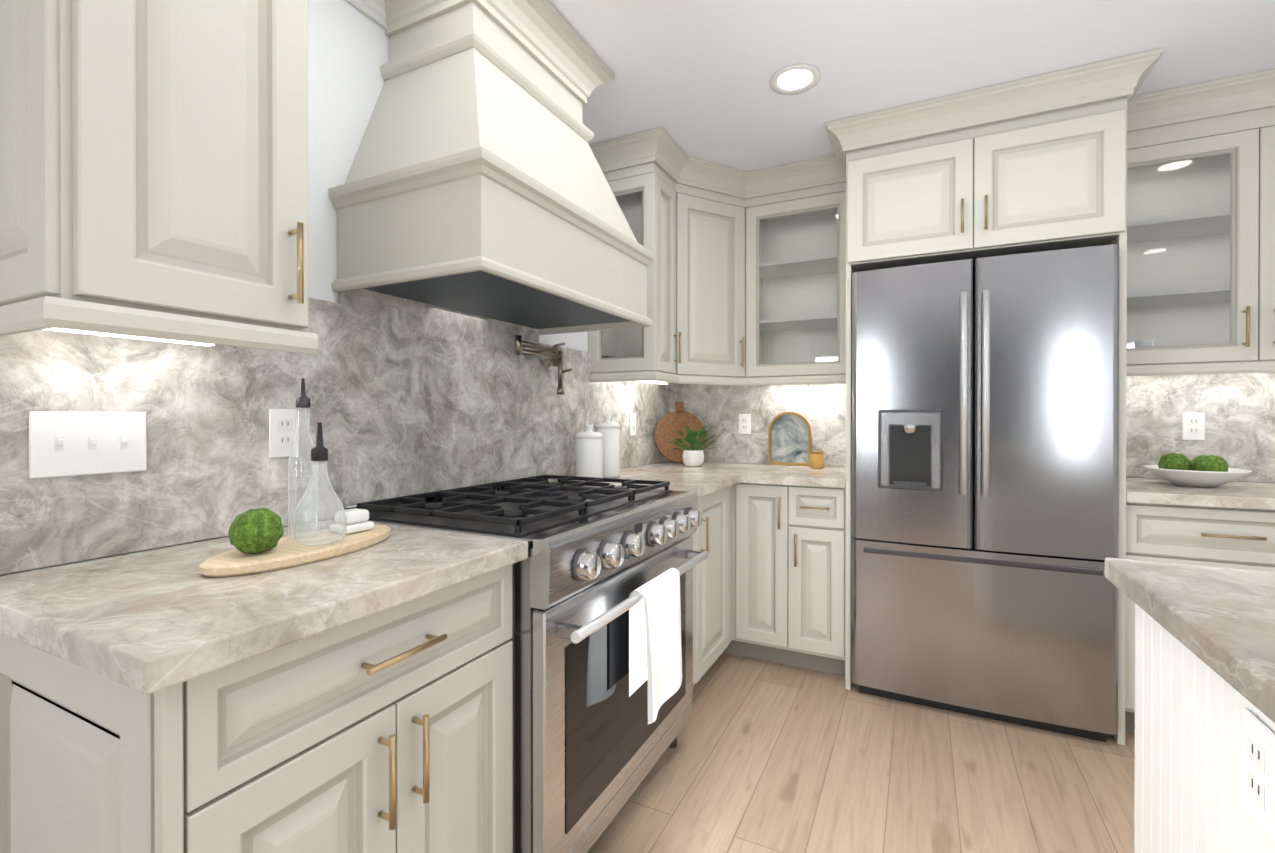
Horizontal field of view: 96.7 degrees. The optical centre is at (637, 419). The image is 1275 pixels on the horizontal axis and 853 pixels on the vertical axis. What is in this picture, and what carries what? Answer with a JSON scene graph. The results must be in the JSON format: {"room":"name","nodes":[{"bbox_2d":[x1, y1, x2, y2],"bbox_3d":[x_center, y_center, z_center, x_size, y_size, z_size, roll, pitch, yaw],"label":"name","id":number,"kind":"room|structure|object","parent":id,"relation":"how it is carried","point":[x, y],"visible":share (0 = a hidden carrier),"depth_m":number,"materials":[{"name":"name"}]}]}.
{"room":"kitchen","nodes":[
{"label":"kitchen","id":0,"kind":"room"},
{"bbox_2d":[0,0,663,575],"bbox_3d":[-1.172,-0.041,0.960,0.120,2.440,6.110,0,0,26],"label":"wall","id":1,"kind":"structure","parent":0,"point":[348,50],"depth_m":1.53,"materials":[{"name":"paint"}]},
{"bbox_2d":[0,0,317,354],"bbox_3d":[-0.844,-0.693,1.007,0.420,1.131,0.516,0,0,26],"label":"upper cabinet","id":2,"kind":"object","parent":1,"relation":"attached to","point":[153,170],"visible":1,"depth_m":0.89,"materials":[{"name":"paint"}]},
{"bbox_2d":[0,289,669,574],"bbox_3d":[-0.462,-0.064,2.224,0.018,0.644,2.968,0,0,26],"label":"backsplash","id":3,"kind":"structure","parent":1,"relation":"attached to","point":[407,397],"depth_m":1.43,"materials":[{"name":"stone"}]},
{"bbox_2d":[29,411,146,478],"bbox_3d":[-1.022,0.044,1.063,0.016,0.118,0.168,0,0,26],"label":"switch plate","id":4,"kind":"object","parent":3,"relation":"attached to","point":[62,444],"visible":1,"depth_m":1.05,"materials":[{"name":"white plastic"}]},
{"bbox_2d":[269,409,298,457],"bbox_3d":[-0.865,0.033,1.387,0.007,0.118,0.072,0,0,26],"label":"outlet","id":5,"kind":"object","parent":3,"relation":"attached to","point":[283,424],"visible":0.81,"depth_m":1.38,"materials":[{"name":"white plastic"}]},
{"bbox_2d":[515,335,572,394],"bbox_3d":[-0.361,-0.213,2.230,0.156,0.226,0.344,0,0,26],"label":"pot filler","id":6,"kind":"object","parent":3,"relation":"attached to","point":[548,355],"visible":1,"depth_m":2.27,"materials":[{"name":"metal"}]},
{"bbox_2d":[630,414,635,435],"bbox_3d":[-0.024,0.026,3.074,0.007,0.118,0.072,0,0,26],"label":"outlet","id":7,"kind":"object","parent":3,"relation":"attached to","point":[632,424],"visible":1,"depth_m":3.06,"materials":[{"name":"white plastic"}]},
{"bbox_2d":[346,0,387,28],"bbox_3d":[-1.552,-1.201,-0.027,0.072,0.108,3.770,0,0,26],"label":"crown molding","id":8,"kind":"structure","parent":1,"relation":"attached to","point":[374,10],"depth_m":1.62,"materials":[{"name":"paint"}]},
{"bbox_2d":[328,0,654,334],"bbox_3d":[-0.379,-0.804,1.815,0.530,0.915,0.938,0,0,26],"label":"hood chimney","id":9,"kind":"object","parent":1,"relation":"attached to","point":[476,182],"visible":0.94,"depth_m":1.56,"materials":[{"name":"paint"}]},
{"bbox_2d":[588,653,1134,852],"bbox_3d":[0.537,1.233,0.112,3.940,0.100,6.110,0,0,26],"label":"floor","id":10,"kind":"structure","parent":0,"point":[763,756],"depth_m":1.85,"materials":[{"name":"beige wood"}]},
{"bbox_2d":[0,564,512,852],"bbox_3d":[-0.665,0.742,1.087,0.634,0.875,0.654,0,0,26],"label":"base cabinet","id":11,"kind":"object","parent":10,"relation":"on","point":[389,730],"visible":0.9,"depth_m":0.85,"materials":[{"name":"paint"}]},
{"bbox_2d":[0,519,527,694],"bbox_3d":[-0.672,0.284,1.071,0.633,0.040,0.683,0,0,26],"label":"countertop","id":12,"kind":"structure","parent":11,"relation":"on","point":[149,622],"depth_m":0.85,"materials":[{"name":"stone"}]},
{"bbox_2d":[200,524,389,576],"bbox_3d":[-0.654,0.252,1.127,0.179,0.021,0.388,0,0,26],"label":"wood tray","id":13,"kind":"object","parent":12,"relation":"on","point":[287,552],"visible":0.67,"depth_m":1.03,"materials":[{"name":"beige wood"}]},
{"bbox_2d":[228,508,283,553],"bbox_3d":[-0.691,0.201,1.027,0.082,0.083,0.084,0,0,26],"label":"decor","id":14,"kind":"object","parent":13,"relation":"on","point":[254,531],"visible":1,"depth_m":1.00,"materials":[{"name":"green plant"}]},
{"bbox_2d":[288,378,317,538],"bbox_3d":[-0.687,0.078,1.165,0.054,0.326,0.053,0,0,26],"label":"glass bottle","id":15,"kind":"object","parent":13,"relation":"on","point":[303,400],"visible":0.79,"depth_m":1.16,"materials":[{"name":"glass"}]},
{"bbox_2d":[291,422,346,545],"bbox_3d":[-0.626,0.123,1.116,0.096,0.236,0.096,0,0,26],"label":"glass bottle","id":16,"kind":"object","parent":13,"relation":"on","point":[319,451],"visible":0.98,"depth_m":1.11,"materials":[{"name":"clear glass"}]},
{"bbox_2d":[329,508,373,533],"bbox_3d":[-0.617,0.218,1.225,0.060,0.045,0.070,0,0,26],"label":"rolled towels","id":17,"kind":"object","parent":13,"relation":"on","point":[357,519],"visible":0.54,"depth_m":1.21,"materials":[{"name":"white fabric"}]},
{"bbox_2d":[340,475,708,852],"bbox_3d":[-0.255,0.700,1.759,0.768,0.952,0.908,0,0,26],"label":"range","id":18,"kind":"object","parent":10,"relation":"on","point":[602,616],"visible":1,"depth_m":1.45,"materials":[{"name":"silver metal"}]},
{"bbox_2d":[691,493,710,686],"bbox_3d":[-0.051,0.737,2.357,0.598,0.876,0.335,0,0,26],"label":"base cabinet","id":19,"kind":"object","parent":10,"relation":"on","point":[702,537],"depth_m":2.32,"materials":[{"name":"paint"}]},
{"bbox_2d":[711,489,722,665],"bbox_3d":[0.064,0.736,2.592,0.596,0.876,0.256,0,0,26],"label":"base cabinet","id":20,"kind":"object","parent":10,"relation":"on","point":[717,496],"depth_m":2.50,"materials":[{"name":"paint"}]},
{"bbox_2d":[747,483,845,675],"bbox_3d":[0.820,0.735,2.890,0.525,0.876,0.598,0,0,26],"label":"base cabinet","id":21,"kind":"object","parent":10,"relation":"on","point":[769,578],"depth_m":2.61,"materials":[{"name":"paint"}]},
{"bbox_2d":[549,461,845,496],"bbox_3d":[0.398,0.278,2.689,1.104,0.040,1.332,0,0,26],"label":"countertop","id":22,"kind":"structure","parent":21,"relation":"on","point":[704,478],"depth_m":2.66,"materials":[{"name":"stone"}]},
{"bbox_2d":[575,425,602,480],"bbox_3d":[-0.208,0.139,2.435,0.120,0.238,0.120,0,0,26],"label":"canister","id":23,"kind":"object","parent":22,"relation":"on","point":[588,452],"visible":0.85,"depth_m":2.39,"materials":[{"name":"ceramic"}]},
{"bbox_2d":[594,415,620,477],"bbox_3d":[-0.137,0.118,2.567,0.120,0.278,0.120,0,0,26],"label":"canister","id":24,"kind":"object","parent":22,"relation":"on","point":[608,430],"visible":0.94,"depth_m":2.52,"materials":[{"name":"ceramic"}]},
{"bbox_2d":[655,402,705,462],"bbox_3d":[0.251,0.072,3.299,0.260,0.357,0.194,0,0,26],"label":"round cutting board","id":25,"kind":"object","parent":22,"relation":"on","point":[671,424],"visible":0.77,"depth_m":3.29,"materials":[{"name":"brown wood"}]},
{"bbox_2d":[668,426,716,466],"bbox_3d":[0.302,0.142,3.111,0.249,0.226,0.274,0,0,26],"label":"potted plant","id":26,"kind":"object","parent":22,"relation":"on","point":[692,457],"visible":1,"depth_m":3.08,"materials":[{"name":"green plant"}]},
{"bbox_2d":[768,412,811,465],"bbox_3d":[0.850,0.104,3.168,0.235,0.300,0.042,0,0,26],"label":"arch frame","id":27,"kind":"object","parent":22,"relation":"on","point":[789,439],"visible":0.94,"depth_m":3.17,"materials":[{"name":"mirror"}]},
{"bbox_2d":[810,451,823,468],"bbox_3d":[0.947,0.210,2.993,0.070,0.090,0.069,0,0,26],"label":"candle jar","id":28,"kind":"object","parent":22,"relation":"on","point":[816,459],"visible":1,"depth_m":2.97,"materials":[{"name":"gold metal"}]},
{"bbox_2d":[852,244,1118,741],"bbox_3d":[1.448,0.274,2.485,0.898,1.800,0.744,0,0,26],"label":"refrigerator","id":29,"kind":"object","parent":10,"relation":"on","point":[985,415],"visible":0.98,"depth_m":2.17,"materials":[{"name":"silver metal"}]},
{"bbox_2d":[826,47,1163,744],"bbox_3d":[1.459,-0.045,2.506,1.098,2.438,0.750,0,0,26],"label":"tall cabinet","id":30,"kind":"object","parent":10,"relation":"on","point":[1037,163],"visible":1,"depth_m":2.20,"materials":[{"name":"paint"}]},
{"bbox_2d":[1125,502,1274,731],"bbox_3d":[2.413,0.738,2.076,1.136,0.875,0.634,0,0,26],"label":"base cabinet","id":31,"kind":"object","parent":10,"relation":"on","point":[1237,538],"visible":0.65,"depth_m":2.00,"materials":[{"name":"paint"}]},
{"bbox_2d":[1126,477,1274,509],"bbox_3d":[2.427,0.280,2.069,1.166,0.040,0.630,0,0,26],"label":"countertop","id":32,"kind":"structure","parent":31,"relation":"on","point":[1249,495],"depth_m":2.02,"materials":[{"name":"stone"}]},
{"bbox_2d":[1143,452,1251,486],"bbox_3d":[2.191,0.194,2.228,0.308,0.129,0.308,0,0,26],"label":"bowl","id":33,"kind":"object","parent":32,"relation":"on","point":[1174,468],"visible":1,"depth_m":2.17,"materials":[{"name":"white ceramic"}]},
{"bbox_2d":[1134,603,1274,852],"bbox_3d":[0.766,0.747,-0.377,1.014,0.875,2.702,0,0,26],"label":"base cabinet","id":34,"kind":"object","parent":10,"relation":"on","point":[1189,705],"visible":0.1,"depth_m":0.84,"materials":[{"name":"paint"}]},
{"bbox_2d":[1105,558,1274,722],"bbox_3d":[0.764,0.289,-0.382,1.075,0.040,2.755,0,0,26],"label":"countertop","id":35,"kind":"structure","parent":34,"relation":"on","point":[1220,621],"depth_m":0.80,"materials":[{"name":"stone"}]},
{"bbox_2d":[1242,708,1274,841],"bbox_3d":[0.715,0.406,0.651,0.007,0.118,0.072,0,0,26],"label":"outlet","id":36,"kind":"object","parent":34,"relation":"attached to","point":[1258,769],"visible":0.98,"depth_m":0.65,"materials":[{"name":"white plastic"}]},
{"bbox_2d":[548,0,1274,171],"bbox_3d":[0.537,-1.307,0.102,3.940,0.100,6.110,0,0,26],"label":"ceiling","id":37,"kind":"structure","parent":0,"point":[692,77],"depth_m":1.95,"materials":[{"name":"paint"}]},
{"bbox_2d":[769,64,820,94],"bbox_3d":[0.584,-1.260,2.102,0.184,0.006,0.184,0,0,26],"label":"recessed light","id":38,"kind":"object","parent":37,"relation":"in","point":[794,79],"visible":1,"depth_m":2.10,"materials":[{"name":"paint"}]},
{"bbox_2d":[668,460,1274,482],"bbox_3d":[1.873,-0.048,2.788,3.700,2.440,0.120,0,0,26],"label":"wall","id":39,"kind":"structure","parent":0,"point":[1127,477],"depth_m":2.54,"materials":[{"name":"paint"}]},
{"bbox_2d":[588,126,845,385],"bbox_3d":[0.465,-0.722,2.842,1.124,1.088,1.030,0,0,26],"label":"upper cabinet","id":40,"kind":"object","parent":39,"relation":"attached to","point":[746,278],"visible":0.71,"depth_m":2.86,"materials":[{"name":"paint"}]},
{"bbox_2d":[670,372,1274,481],"bbox_3d":[1.850,-0.030,2.720,3.676,0.574,0.018,0,0,26],"label":"backsplash","id":41,"kind":"structure","parent":39,"relation":"attached to","point":[1238,409],"depth_m":2.51,"materials":[{"name":"stone"}]},
{"bbox_2d":[739,414,750,433],"bbox_3d":[0.627,0.025,3.315,0.072,0.118,0.007,0,0,26],"label":"electrical outlet","id":42,"kind":"object","parent":41,"relation":"attached to","point":[744,423],"visible":1,"depth_m":3.31,"materials":[{"name":"white plastic"}]},
{"bbox_2d":[1182,413,1204,439],"bbox_3d":[2.390,0.029,2.436,0.072,0.118,0.007,0,0,26],"label":"electrical outlet","id":43,"kind":"object","parent":41,"relation":"attached to","point":[1193,426],"visible":1,"depth_m":2.43,"materials":[{"name":"white plastic"}]},
{"bbox_2d":[1126,68,1274,375],"bbox_3d":[2.408,-0.719,2.215,0.998,1.088,0.420,0,0,26],"label":"upper cabinet","id":44,"kind":"object","parent":39,"relation":"attached to","point":[1200,228],"visible":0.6,"depth_m":2.22,"materials":[{"name":"paint"}]}
]}

